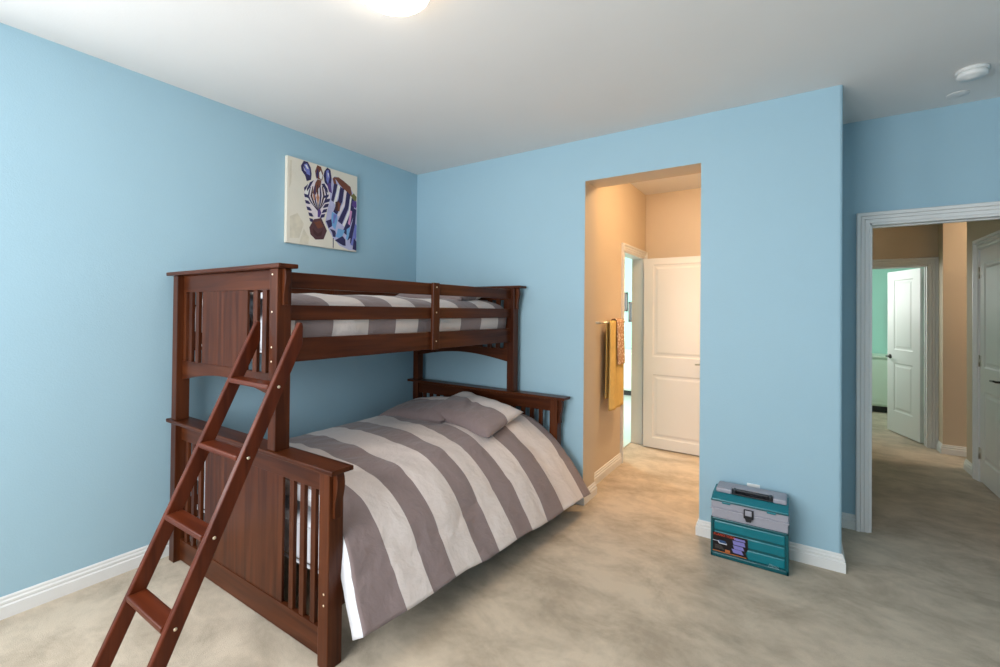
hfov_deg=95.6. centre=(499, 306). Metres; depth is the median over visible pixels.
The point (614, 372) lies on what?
towel
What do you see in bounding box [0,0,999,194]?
ceiling
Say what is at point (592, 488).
baseboard
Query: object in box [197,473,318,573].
mattress
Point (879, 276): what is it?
wall
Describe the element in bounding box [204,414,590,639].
comforter
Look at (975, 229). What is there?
wall
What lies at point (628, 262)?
wall
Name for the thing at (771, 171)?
wall
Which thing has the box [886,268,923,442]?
door
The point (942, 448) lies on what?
baseboard
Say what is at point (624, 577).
floor
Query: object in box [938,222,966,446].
wall
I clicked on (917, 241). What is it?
wall
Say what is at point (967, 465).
baseboard
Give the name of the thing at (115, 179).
wall
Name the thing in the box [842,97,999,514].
wall
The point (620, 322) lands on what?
towel
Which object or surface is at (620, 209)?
wall
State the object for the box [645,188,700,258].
wall
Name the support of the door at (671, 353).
in the wall at (620, 209)
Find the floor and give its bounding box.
[0,395,999,666]
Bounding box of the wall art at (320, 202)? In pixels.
[284,155,356,251]
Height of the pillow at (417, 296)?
0.188 m
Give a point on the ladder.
(168, 622)
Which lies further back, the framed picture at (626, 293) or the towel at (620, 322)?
the framed picture at (626, 293)
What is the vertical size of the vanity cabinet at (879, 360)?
0.831 m
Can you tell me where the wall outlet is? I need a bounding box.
[747,483,759,487]
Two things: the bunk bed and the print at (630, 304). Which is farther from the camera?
the print at (630, 304)
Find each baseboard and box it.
[0,536,196,619]
[575,482,596,505]
[594,453,621,484]
[695,512,854,573]
[936,440,966,456]
[963,459,971,475]
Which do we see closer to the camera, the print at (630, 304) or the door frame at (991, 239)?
the door frame at (991, 239)
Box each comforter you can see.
[195,292,506,336]
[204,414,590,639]
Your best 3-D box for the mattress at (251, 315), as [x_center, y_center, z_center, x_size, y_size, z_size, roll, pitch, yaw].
[-0.900,0.152,3.156,0.872,0.194,1.802,0,-1,33]
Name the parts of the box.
latch plate, drawer, lid, panel, drawer, carry handle, drawer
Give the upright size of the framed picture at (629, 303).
0.360 m
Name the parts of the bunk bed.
post, post, rail, panel, rail, panel, rail, rail, post, guard rail, post, guard post, rail, guard rail, guard rail, rail, post, post, guard post, rail, rail, rail, post, post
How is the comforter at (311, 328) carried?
on the mattress at (251, 315)
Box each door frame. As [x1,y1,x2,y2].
[620,243,647,462]
[855,201,999,532]
[872,257,938,448]
[972,230,999,481]
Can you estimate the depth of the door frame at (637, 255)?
4.98 m
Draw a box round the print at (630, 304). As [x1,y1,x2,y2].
[630,304,631,319]
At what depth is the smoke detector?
2.37 m
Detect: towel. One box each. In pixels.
[605,320,622,410]
[611,318,624,364]
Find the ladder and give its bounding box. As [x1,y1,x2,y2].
[92,321,302,666]
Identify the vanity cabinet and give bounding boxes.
[624,348,630,395]
[872,353,886,412]
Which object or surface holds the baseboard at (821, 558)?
attached to the wall at (771, 171)
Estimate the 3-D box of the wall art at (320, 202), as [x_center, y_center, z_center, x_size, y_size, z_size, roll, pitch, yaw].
[-1.360,-0.765,3.487,0.032,0.622,0.614,0,-1,33]
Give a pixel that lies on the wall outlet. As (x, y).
(748, 484)
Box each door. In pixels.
[643,256,700,455]
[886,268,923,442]
[978,243,999,497]
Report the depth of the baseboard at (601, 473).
4.02 m
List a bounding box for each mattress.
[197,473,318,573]
[249,314,261,352]
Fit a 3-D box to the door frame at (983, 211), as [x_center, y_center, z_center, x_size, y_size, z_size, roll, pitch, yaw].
[2.833,0.438,2.825,0.978,2.124,0.149,0,-1,33]
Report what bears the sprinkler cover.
attached to the ceiling
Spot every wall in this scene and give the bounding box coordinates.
[0,23,416,596]
[416,85,842,553]
[594,183,645,471]
[624,257,631,347]
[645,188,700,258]
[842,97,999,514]
[872,224,937,259]
[872,268,916,353]
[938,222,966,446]
[967,219,999,462]
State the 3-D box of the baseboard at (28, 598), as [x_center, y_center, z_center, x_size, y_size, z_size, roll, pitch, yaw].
[-2.054,1.398,2.464,0.018,0.098,4.499,0,-1,33]
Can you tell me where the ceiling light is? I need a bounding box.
[362,0,428,15]
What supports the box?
on the floor
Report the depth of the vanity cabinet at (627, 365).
7.77 m
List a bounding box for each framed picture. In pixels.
[624,292,627,310]
[628,302,631,321]
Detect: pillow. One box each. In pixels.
[378,396,448,422]
[396,294,480,300]
[431,391,522,437]
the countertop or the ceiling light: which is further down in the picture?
the countertop
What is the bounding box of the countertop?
[872,353,886,357]
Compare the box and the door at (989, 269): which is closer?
the box
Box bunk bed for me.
[166,263,569,666]
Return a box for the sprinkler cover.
[946,90,969,98]
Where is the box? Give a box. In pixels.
[711,481,789,575]
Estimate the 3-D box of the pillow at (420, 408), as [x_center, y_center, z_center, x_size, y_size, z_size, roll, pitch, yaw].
[-0.565,0.824,3.625,0.762,0.199,0.456,0,-1,39]
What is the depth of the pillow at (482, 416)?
3.23 m
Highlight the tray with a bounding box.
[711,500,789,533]
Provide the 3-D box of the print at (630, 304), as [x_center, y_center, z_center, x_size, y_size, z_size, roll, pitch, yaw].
[2.397,0.095,8.104,0.139,0.304,0.012,0,-1,33]
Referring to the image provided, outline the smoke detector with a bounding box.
[954,63,989,82]

